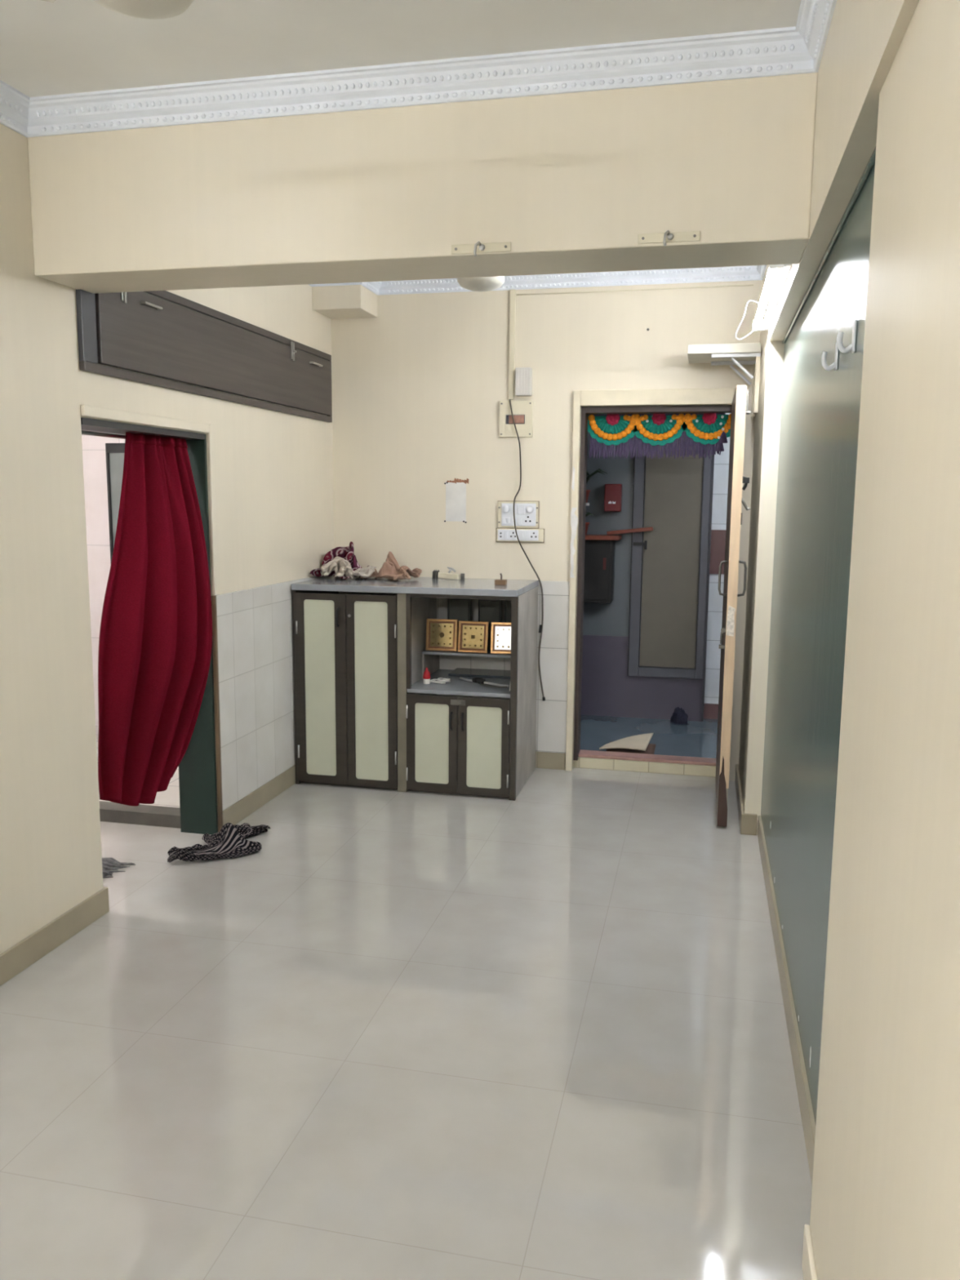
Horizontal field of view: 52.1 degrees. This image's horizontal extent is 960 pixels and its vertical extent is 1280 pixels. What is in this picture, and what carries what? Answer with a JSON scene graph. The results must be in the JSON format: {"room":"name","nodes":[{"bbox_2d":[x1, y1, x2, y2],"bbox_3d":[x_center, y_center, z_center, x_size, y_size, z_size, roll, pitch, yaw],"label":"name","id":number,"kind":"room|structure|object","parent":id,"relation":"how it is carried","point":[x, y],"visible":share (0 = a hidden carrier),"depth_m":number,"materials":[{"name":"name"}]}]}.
{"room":"living room","nodes":[
{"label":"living room","id":0,"kind":"room"},
{"bbox_2d":[81,430,124,725],"bbox_3d":[-2.491,-0.484,5.008,2.418,2.600,2.800,2,8,13],"label":"wall","id":1,"kind":"structure","parent":0,"point":[94,453],"depth_m":6.28,"materials":[{"name":"tile"}]},
{"bbox_2d":[105,443,124,561],"bbox_3d":[-2.046,-0.489,6.202,0.615,1.480,0.035,2,8,13],"label":"window","id":2,"kind":"structure","parent":1,"relation":"in","point":[114,451],"depth_m":6.18,"materials":[{"name":"grey glass"}]},
{"bbox_2d":[98,800,180,828],"bbox_3d":[-2.434,0.811,4.924,2.168,0.062,0.110,2,8,13],"label":"trim","id":3,"kind":"structure","parent":1,"relation":"attached to","point":[109,811],"depth_m":4.70,"materials":[{"name":"tile"}]},
{"bbox_2d":[95,725,180,808],"bbox_3d":[-2.260,0.717,5.684,2.168,0.075,1.460,2,8,13],"label":"wall tiles","id":4,"kind":"structure","parent":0,"point":[170,797],"depth_m":4.99,"materials":[{"name":"tile"}]},
{"bbox_2d":[0,123,333,954],"bbox_3d":[-1.764,-0.246,2.327,0.185,2.900,7.280,2,8,13],"label":"wall","id":5,"kind":"structure","parent":0,"point":[273,470],"depth_m":3.38,"materials":[{"name":"beige paint"}]},
{"bbox_2d":[0,886,109,986],"bbox_3d":[-2.018,1.294,1.438,0.199,0.098,4.732,2,8,13],"label":"baseboard","id":6,"kind":"structure","parent":5,"relation":"attached to","point":[13,961],"depth_m":3.38,"materials":[{"name":"tile"}]},
{"bbox_2d":[80,404,222,835],"bbox_3d":[-1.385,0.034,4.035,0.201,1.868,0.930,2,8,13],"label":"door frame","id":7,"kind":"structure","parent":5,"relation":"in","point":[199,769],"depth_m":4.45,"materials":[{"name":"green wood"}]},
{"bbox_2d":[81,430,125,439],"bbox_3d":[-1.440,-0.810,3.913,0.032,0.032,0.861,2,8,13],"label":"curtain rod","id":8,"kind":"object","parent":7,"relation":"attached to","point":[83,432],"visible":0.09,"depth_m":3.80,"materials":[{"name":"metal"}]},
{"bbox_2d":[97,432,212,806],"bbox_3d":[-1.307,-0.073,3.976,0.267,1.537,0.849,3,8,14],"label":"door curtain","id":9,"kind":"object","parent":8,"relation":"hanging from","point":[155,640],"visible":0.95,"depth_m":3.88,"materials":[{"name":"red fabric"}]},
{"bbox_2d":[75,288,332,422],"bbox_3d":[-1.110,-1.285,4.524,0.050,0.377,2.345,2,8,13],"label":"upper cabinet","id":10,"kind":"object","parent":5,"relation":"attached to","point":[162,334],"visible":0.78,"depth_m":4.16,"materials":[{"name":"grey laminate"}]},
{"bbox_2d":[214,576,326,810],"bbox_3d":[-1.035,0.198,5.218,0.010,1.008,1.495,2,8,13],"label":"wall tiles","id":11,"kind":"structure","parent":5,"relation":"attached to","point":[255,625],"depth_m":4.86,"materials":[{"name":"white tile"}]},
{"bbox_2d":[222,751,565,825],"bbox_3d":[-0.358,0.776,5.142,1.410,0.104,1.500,2,8,13],"label":"baseboard","id":12,"kind":"structure","parent":5,"relation":"attached to","point":[242,809],"depth_m":5.08,"materials":[{"name":"tile"}]},
{"bbox_2d":[312,284,377,319],"bbox_3d":[-0.751,-1.986,5.474,0.281,0.328,0.280,2,8,13],"label":"beam","id":13,"kind":"structure","parent":0,"point":[348,301],"depth_m":5.37,"materials":[{"name":"beige paint"}]},
{"bbox_2d":[0,0,800,97],"bbox_3d":[-0.729,-1.376,0.574,2.880,0.120,4.660,2,8,13],"label":"ceiling","id":14,"kind":"structure","parent":0,"point":[59,46],"depth_m":2.58,"materials":[{"name":"white paint"}]},
{"bbox_2d":[41,0,194,18],"bbox_3d":[-0.526,-1.171,1.335,0.779,0.496,0.683,2,8,13],"label":"ceiling fan","id":15,"kind":"object","parent":14,"relation":"hanging from","point":[144,9],"visible":1,"depth_m":1.47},
{"bbox_2d":[0,767,812,1279],"bbox_3d":[-1.562,1.242,2.527,5.150,0.100,7.350,2,8,13],"label":"floor","id":16,"kind":"structure","parent":0,"point":[541,1034],"depth_m":2.77,"materials":[{"name":"tile"}]},
{"bbox_2d":[102,857,135,878],"bbox_3d":[-1.569,0.959,4.084,0.179,0.032,0.239,2,8,13],"label":"scarf","id":17,"kind":"object","parent":16,"relation":"on","point":[108,862],"visible":0.44,"depth_m":4.13,"materials":[{"name":"grey fabric"}]},
{"bbox_2d":[167,822,270,862],"bbox_3d":[-1.155,0.871,4.380,0.514,0.110,0.325,-4,9,-30],"label":"checked cloth","id":18,"kind":"object","parent":16,"relation":"on","point":[230,842],"visible":1,"depth_m":4.31,"materials":[{"name":"black fabric"}]},
{"bbox_2d":[291,575,538,800],"bbox_3d":[-0.341,0.226,5.469,1.222,1.100,0.681,2,8,13],"label":"storage cabinet","id":19,"kind":"object","parent":16,"relation":"on","point":[366,716],"depth_m":5.21,"materials":[{"name":"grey laminate"}]},
{"bbox_2d":[309,541,368,579],"bbox_3d":[-0.766,-0.462,5.616,0.275,0.204,0.427,2,8,13],"label":"crumpled cloth","id":20,"kind":"object","parent":19,"relation":"on","point":[347,553],"visible":0.46,"depth_m":5.57,"materials":[{"name":"purple fabric"}]},
{"bbox_2d":[320,556,376,578],"bbox_3d":[-0.734,-0.401,5.483,0.309,0.123,0.136,0,8,-4],"label":"crumpled cloth","id":21,"kind":"object","parent":20,"relation":"on","point":[340,565],"visible":1,"depth_m":5.46,"materials":[{"name":"white fabric"}]},
{"bbox_2d":[360,551,422,580],"bbox_3d":[-0.505,-0.425,5.553,0.337,0.153,0.290,5,9,29],"label":"crumpled cloth","id":22,"kind":"object","parent":19,"relation":"on","point":[390,569],"visible":0.89,"depth_m":5.50,"materials":[{"name":"beige fabric"}]},
{"bbox_2d":[422,667,430,684],"bbox_3d":[-0.288,0.193,5.323,0.042,0.088,0.042,2,8,13],"label":"bottle","id":23,"kind":"object","parent":19,"relation":"on","point":[426,676],"visible":1,"depth_m":5.31,"materials":[{"name":"red plastic"}]},
{"bbox_2d":[425,618,457,651],"bbox_3d":[-0.213,-0.028,5.464,0.176,0.175,0.036,2,8,11],"label":"clock","id":24,"kind":"object","parent":19,"relation":"on","point":[441,633],"visible":1,"depth_m":5.46,"materials":[{"name":"gold metal"}]},
{"bbox_2d":[432,566,464,579],"bbox_3d":[-0.179,-0.380,5.580,0.197,0.072,0.040,3,9,19],"label":"metal fitting","id":25,"kind":"object","parent":19,"relation":"on","point":[435,573],"visible":1,"depth_m":5.57,"materials":[{"name":"beige metal"}]},
{"bbox_2d":[447,598,471,646],"bbox_3d":[-0.120,-0.101,5.611,0.132,0.282,0.018,2,8,13],"label":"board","id":26,"kind":"object","parent":19,"relation":"on","point":[459,609],"visible":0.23,"depth_m":5.59,"materials":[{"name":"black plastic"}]},
{"bbox_2d":[422,646,511,657],"bbox_3d":[-0.012,0.059,5.549,0.560,0.014,0.335,2,8,13],"label":"niche shelf","id":27,"kind":"object","parent":19,"relation":"attached to","point":[425,653],"depth_m":5.41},
{"bbox_2d":[457,620,488,653],"bbox_3d":[-0.038,-0.017,5.410,0.168,0.171,0.035,2,8,13],"label":"clock","id":28,"kind":"object","parent":19,"relation":"on","point":[473,636],"visible":1,"depth_m":5.41,"materials":[{"name":"gold metal"}]},
{"bbox_2d":[448,667,511,679],"bbox_3d":[0.033,0.191,5.612,0.390,0.014,0.200,2,8,13],"label":"slab","id":29,"kind":"object","parent":19,"relation":"on","point":[458,672],"visible":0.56,"depth_m":5.57,"materials":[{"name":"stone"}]},
{"bbox_2d":[459,676,509,688],"bbox_3d":[0.003,0.223,5.326,0.349,0.032,0.073,7,11,40],"label":"cord","id":30,"kind":"object","parent":19,"relation":"on","point":[477,680],"visible":1,"depth_m":5.31,"materials":[{"name":"black plastic"}]},
{"bbox_2d":[478,599,502,648],"bbox_3d":[0.056,-0.094,5.572,0.132,0.282,0.018,2,8,13],"label":"board","id":31,"kind":"object","parent":19,"relation":"on","point":[489,611],"visible":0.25,"depth_m":5.56,"materials":[{"name":"black plastic"}]},
{"bbox_2d":[490,622,511,653],"bbox_3d":[0.143,-0.010,5.378,0.168,0.171,0.042,1,8,6],"label":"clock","id":32,"kind":"object","parent":19,"relation":"on","point":[500,632],"visible":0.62,"depth_m":5.38,"materials":[{"name":"wood"}]},
{"bbox_2d":[494,573,506,585],"bbox_3d":[0.111,-0.325,5.241,0.060,0.063,0.040,2,8,13],"label":"wooden block","id":33,"kind":"object","parent":19,"relation":"on","point":[497,582],"visible":1,"depth_m":5.23,"materials":[{"name":"brown wood"}]},
{"bbox_2d":[504,600,511,622],"bbox_3d":[0.205,-0.088,5.538,0.132,0.282,0.018,2,8,13],"label":"board","id":34,"kind":"object","parent":19,"relation":"on","point":[508,603],"visible":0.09,"depth_m":5.53,"materials":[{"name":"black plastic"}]},
{"bbox_2d":[27,72,817,293],"bbox_3d":[-0.241,-1.470,3.012,2.390,0.645,0.290,2,8,13],"label":"beam","id":35,"kind":"structure","parent":0,"point":[572,180],"depth_m":2.87,"materials":[{"name":"beige paint"}]},
{"bbox_2d":[451,240,511,256],"bbox_3d":[-0.002,-1.125,2.833,0.178,0.045,0.044,2,8,13],"label":"plate","id":36,"kind":"object","parent":35,"relation":"attached to","point":[478,247],"visible":1,"depth_m":2.84,"materials":[{"name":"beige metal"}]},
{"bbox_2d":[637,230,700,245],"bbox_3d":[0.521,-1.108,2.716,0.171,0.045,0.044,2,8,13],"label":"plate","id":37,"kind":"object","parent":35,"relation":"attached to","point":[667,237],"visible":1,"depth_m":2.73,"materials":[{"name":"beige metal"}]},
{"bbox_2d":[331,280,762,781],"bbox_3d":[0.373,-0.699,5.621,2.880,2.900,0.150,2,8,13],"label":"wall","id":38,"kind":"structure","parent":0,"point":[419,386],"depth_m":5.54,"materials":[{"name":"beige paint"}]},
{"bbox_2d":[338,581,569,753],"bbox_3d":[-0.180,0.136,5.782,1.407,0.997,0.010,2,8,13],"label":"wall tiles","id":39,"kind":"structure","parent":38,"relation":"attached to","point":[551,713],"depth_m":5.66,"materials":[{"name":"white tile"}]},
{"bbox_2d":[444,477,468,523],"bbox_3d":[-0.135,-0.801,5.642,0.145,0.258,0.006,2,8,13],"label":"paper","id":40,"kind":"object","parent":38,"relation":"attached to","point":[455,490],"visible":1,"depth_m":5.64,"materials":[{"name":"grey paper"}]},
{"bbox_2d":[507,288,515,399],"bbox_3d":[0.176,-1.634,5.446,0.033,0.589,0.018,2,8,13],"label":"cable trunking","id":41,"kind":"object","parent":38,"relation":"attached to","point":[512,292],"visible":1,"depth_m":5.44,"materials":[{"name":"beige plastic"}]},
{"bbox_2d":[509,399,545,701],"bbox_3d":[0.268,-0.494,5.563,0.232,1.700,0.032,2,8,10],"label":"power cable","id":42,"kind":"object","parent":41,"relation":"hanging from","point":[540,628],"visible":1,"depth_m":5.55,"materials":[{"name":"plastic"}]},
{"bbox_2d":[498,400,533,437],"bbox_3d":[0.201,-1.235,5.492,0.190,0.200,0.026,2,8,13],"label":"breaker panel","id":43,"kind":"object","parent":38,"relation":"attached to","point":[522,411],"visible":1,"depth_m":5.48,"materials":[{"name":"beige plastic"}]},
{"bbox_2d":[497,500,539,528],"bbox_3d":[0.213,-0.709,5.556,0.240,0.153,0.043,2,8,13],"label":"board","id":44,"kind":"object","parent":38,"relation":"attached to","point":[526,513],"visible":1,"depth_m":5.55,"materials":[{"name":"beige plastic"}]},
{"bbox_2d":[502,517,506,523],"bbox_3d":[0.138,-0.677,5.570,0.022,0.033,0.007,2,8,13],"label":"switch","id":45,"kind":"object","parent":44,"relation":"attached to","point":[504,519],"depth_m":5.57,"materials":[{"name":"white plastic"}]},
{"bbox_2d":[506,517,511,523],"bbox_3d":[0.164,-0.676,5.565,0.022,0.033,0.007,2,8,13],"label":"switch","id":46,"kind":"object","parent":44,"relation":"attached to","point":[508,519],"depth_m":5.56,"materials":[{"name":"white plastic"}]},
{"bbox_2d":[517,517,521,524],"bbox_3d":[0.224,-0.673,5.551,0.022,0.033,0.007,2,8,13],"label":"switch","id":47,"kind":"object","parent":44,"relation":"attached to","point":[519,519],"depth_m":5.55,"materials":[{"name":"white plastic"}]},
{"bbox_2d":[495,528,544,542],"bbox_3d":[0.226,-0.593,5.576,0.279,0.080,0.030,2,8,13],"label":"strip","id":48,"kind":"object","parent":38,"relation":"attached to","point":[503,535],"visible":1,"depth_m":5.57,"materials":[{"name":"beige plastic"}]},
{"bbox_2d":[504,531,508,538],"bbox_3d":[0.149,-0.597,5.581,0.021,0.042,0.006,2,8,13],"label":"switch","id":49,"kind":"object","parent":48,"relation":"attached to","point":[506,533],"depth_m":5.58,"materials":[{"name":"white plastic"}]},
{"bbox_2d":[521,531,525,538],"bbox_3d":[0.247,-0.593,5.559,0.021,0.042,0.006,2,8,13],"label":"switch","id":50,"kind":"object","parent":48,"relation":"attached to","point":[523,533],"depth_m":5.56,"materials":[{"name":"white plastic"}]},
{"bbox_2d":[525,531,529,538],"bbox_3d":[0.270,-0.592,5.553,0.021,0.042,0.006,2,8,13],"label":"switch","id":51,"kind":"object","parent":48,"relation":"attached to","point":[527,533],"depth_m":5.55,"materials":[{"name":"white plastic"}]},
{"bbox_2d":[515,367,532,396],"bbox_3d":[0.242,-1.428,5.440,0.086,0.150,0.057,2,8,13],"label":"junction box","id":52,"kind":"object","parent":38,"relation":"attached to","point":[523,375],"visible":1,"depth_m":5.42,"materials":[{"name":"grey plastic"}]},
{"bbox_2d":[515,284,753,295],"bbox_3d":[0.814,-1.877,5.271,1.260,0.009,0.006,2,8,13],"label":"wire","id":53,"kind":"object","parent":38,"relation":"attached to","point":[750,284],"visible":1,"depth_m":5.26,"materials":[{"name":"beige plastic"}]},
{"bbox_2d":[573,756,715,777],"bbox_3d":[0.956,0.729,5.706,0.816,0.060,0.075,2,8,13],"label":"trim","id":54,"kind":"structure","parent":38,"relation":"attached to","point":[582,762],"depth_m":5.67,"materials":[{"name":"beige tile"}]},
{"bbox_2d":[578,749,715,765],"bbox_3d":[0.964,0.686,5.732,0.816,0.018,0.110,2,8,13],"label":"trim","id":55,"kind":"structure","parent":38,"relation":"attached to","point":[583,753],"depth_m":5.71,"materials":[{"name":"beige tile"}]},
{"bbox_2d":[565,385,751,826],"bbox_3d":[0.886,-0.243,5.123,0.933,2.148,1.007,2,8,13],"label":"door","id":56,"kind":"structure","parent":38,"relation":"in","point":[735,401],"depth_m":5.30,"materials":[{"name":"white paint"}]},
{"bbox_2d":[587,413,731,458],"bbox_3d":[1.008,-1.150,5.504,0.861,0.265,0.050,3,8,14],"label":"valance","id":57,"kind":"object","parent":56,"relation":"hanging from","point":[619,430],"depth_m":5.50,"materials":[{"name":"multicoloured fabric"}]},
{"bbox_2d":[605,413,620,425],"bbox_3d":[0.749,-1.250,5.542,0.082,0.082,0.022,2,8,13],"label":"flower","id":58,"kind":"object","parent":57,"relation":"on","point":[611,419],"depth_m":5.54,"materials":[{"name":"fabric"}]},
{"bbox_2d":[651,413,666,425],"bbox_3d":[0.999,-1.240,5.486,0.082,0.082,0.022,2,8,13],"label":"flower","id":59,"kind":"object","parent":57,"relation":"on","point":[656,419],"depth_m":5.48,"materials":[{"name":"fabric"}]},
{"bbox_2d":[702,413,717,424],"bbox_3d":[1.268,-1.229,5.426,0.082,0.082,0.022,2,8,13],"label":"flower","id":60,"kind":"object","parent":57,"relation":"on","point":[707,418],"depth_m":5.42,"materials":[{"name":"fabric"}]},
{"bbox_2d":[687,342,760,417],"bbox_3d":[1.249,-1.327,5.066,0.354,0.335,0.358,2,8,13],"label":"corner shelf","id":61,"kind":"object","parent":38,"relation":"attached to","point":[745,353],"visible":1,"depth_m":4.89,"materials":[{"name":"white plastic"}]},
{"bbox_2d":[581,414,714,721],"bbox_3d":[0.293,-0.847,7.009,2.646,2.700,0.304,2,8,13],"label":"wall","id":62,"kind":"structure","parent":0,"point":[607,690],"depth_m":6.81,"materials":[{"name":"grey paint"}]},
{"bbox_2d":[583,539,614,603],"bbox_3d":[0.716,-0.473,6.717,0.388,0.426,0.162,2,8,13],"label":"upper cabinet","id":63,"kind":"object","parent":62,"relation":"attached to","point":[599,555],"visible":0.42,"depth_m":6.62,"materials":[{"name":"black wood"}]},
{"bbox_2d":[604,484,622,511],"bbox_3d":[0.901,-0.964,6.660,0.112,0.184,0.068,2,8,13],"label":"box","id":64,"kind":"object","parent":62,"relation":"attached to","point":[613,492],"visible":1,"depth_m":6.63,"materials":[{"name":"red metal"}]},
{"bbox_2d":[585,526,653,540],"bbox_3d":[0.840,-0.723,6.640,0.644,0.089,0.192,2,8,13],"label":"wall shelf","id":65,"kind":"object","parent":62,"relation":"attached to","point":[611,535],"visible":0.77,"depth_m":6.57,"materials":[{"name":"red wood"}]},
{"bbox_2d":[585,511,593,534],"bbox_3d":[0.693,-0.799,6.666,0.148,0.172,0.121,-3,9,-21],"label":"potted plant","id":66,"kind":"object","parent":65,"relation":"on","point":[588,513],"visible":0.27,"depth_m":6.64,"materials":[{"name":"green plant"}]},
{"bbox_2d":[627,438,714,720],"bbox_3d":[1.289,-0.713,6.627,0.526,2.540,0.034,2,8,13],"label":"door","id":67,"kind":"structure","parent":62,"relation":"in","point":[673,491],"depth_m":6.66,"materials":[{"name":"grey wood"}]},
{"bbox_3d":[0.632,-0.923,6.682,0.205,0.019,0.155,2,8,13],"label":"shelf","id":68,"kind":"object","parent":62,"relation":"attached to","visible":0},
{"bbox_2d":[586,468,607,502],"bbox_3d":[0.692,-1.042,6.626,0.323,0.229,0.154,2,8,13],"label":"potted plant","id":69,"kind":"object","parent":68,"relation":"on","point":[598,470],"visible":0.27,"depth_m":6.60,"materials":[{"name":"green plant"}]},
{"bbox_2d":[580,715,717,758],"bbox_3d":[0.877,0.661,6.562,4.100,0.150,1.519,2,8,13],"label":"floor","id":70,"kind":"structure","parent":0,"point":[695,739],"depth_m":6.40,"materials":[{"name":"tile"}]},
{"bbox_2d":[599,733,655,754],"bbox_3d":[0.904,0.628,5.986,0.321,0.072,0.331,2,8,13],"label":"door mat","id":71,"kind":"object","parent":70,"relation":"on","point":[638,744],"visible":0.94,"depth_m":5.91,"materials":[{"name":"beige fabric"}]},
{"bbox_2d":[670,706,688,724],"bbox_3d":[1.359,0.513,6.699,0.118,0.111,0.091,2,8,13],"label":"crumpled bag","id":72,"kind":"object","parent":70,"relation":"on","point":[679,717],"visible":1,"depth_m":6.67,"materials":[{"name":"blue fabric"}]},
{"bbox_2d":[703,413,729,707],"bbox_3d":[2.305,-0.775,6.622,1.454,2.700,0.180,2,8,13],"label":"wall","id":73,"kind":"structure","parent":0,"point":[721,471],"depth_m":6.76,"materials":[{"name":"white tile"}]},
{"bbox_2d":[703,529,725,719],"bbox_3d":[2.278,-0.073,6.623,1.453,1.310,0.020,2,8,13],"label":"trim","id":74,"kind":"structure","parent":73,"relation":"attached to","point":[717,552],"depth_m":6.71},
{"bbox_2d":[738,0,959,1279],"bbox_3d":[0.802,-0.143,1.753,0.312,2.900,7.280,2,8,13],"label":"wall","id":75,"kind":"structure","parent":0,"point":[885,1205],"depth_m":1.38,"materials":[{"name":"beige paint"}]},
{"bbox_2d":[0,0,836,137],"bbox_3d":[-0.771,-1.285,0.674,2.390,0.090,4.510,2,8,13],"label":"trim","id":76,"kind":"structure","parent":75,"relation":"attached to","point":[798,49],"depth_m":2.78,"materials":[{"name":"white paint"}]},
{"bbox_2d":[307,265,766,295],"bbox_3d":[0.051,-1.809,4.254,2.390,0.090,2.330,2,8,13],"label":"trim","id":77,"kind":"structure","parent":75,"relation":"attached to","point":[752,273],"depth_m":5.30,"materials":[{"name":"white paint"}]},
{"bbox_2d":[735,263,791,339],"bbox_3d":[1.087,-1.322,3.831,0.147,0.150,1.260,2,8,13],"label":"tube light","id":78,"kind":"object","parent":75,"relation":"attached to","point":[758,324],"visible":0.85,"depth_m":3.74,"materials":[{"name":"white plastic"}]},
{"bbox_2d":[734,764,815,1185],"bbox_3d":[1.126,0.990,3.739,0.198,0.102,3.609,2,8,13],"label":"baseboard","id":79,"kind":"structure","parent":75,"relation":"attached to","point":[801,1078],"depth_m":3.03,"materials":[{"name":"tile"}]},
{"bbox_2d":[801,1224,817,1279],"bbox_3d":[0.276,1.476,0.310,0.011,0.095,3.520,2,8,13],"label":"baseboard","id":80,"kind":"structure","parent":75,"relation":"attached to","point":[808,1264],"depth_m":1.94,"materials":[{"name":"beige tile"}]},
{"bbox_2d":[760,162,875,1124],"bbox_3d":[1.078,-0.060,3.136,0.110,2.150,2.710,2,8,13],"label":"glass panel","id":81,"kind":"object","parent":75,"relation":"attached to","point":[820,418],"visible":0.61,"depth_m":2.75,"materials":[{"name":"glass"}]},
{"bbox_2d":[821,342,838,370],"bbox_3d":[0.879,-0.714,2.473,0.039,0.071,0.028,2,8,13],"label":"wall hook","id":82,"kind":"object","parent":81,"relation":"attached to","point":[834,365],"visible":0.91,"depth_m":2.47,"materials":[{"name":"white plastic"}]},
{"bbox_2d":[836,319,857,353],"bbox_3d":[0.813,-0.673,2.183,0.039,0.071,0.028,2,8,13],"label":"wall hook","id":83,"kind":"object","parent":81,"relation":"attached to","point":[851,347],"visible":1,"depth_m":2.18,"materials":[{"name":"white plastic"}]},
{"bbox_2d":[782,146,875,344],"bbox_3d":[1.029,-1.119,3.001,0.011,0.016,2.695,2,8,13],"label":"trim","id":84,"kind":"structure","parent":75,"relation":"attached to","point":[872,160],"depth_m":2.50,"materials":[{"name":"silver metal"}]},
{"bbox_3d":[0.127,-1.921,4.298,2.880,0.120,2.480,2,8,13],"label":"ceiling","id":85,"kind":"structure","parent":0,"visible":0},
{"bbox_2d":[457,275,504,291],"bbox_3d":[-0.018,-1.495,3.446,0.814,0.482,0.713,2,8,13],"label":"ceiling light","id":86,"kind":"object","parent":85,"relation":"hanging from","point":[482,283],"visible":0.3,"depth_m":3.52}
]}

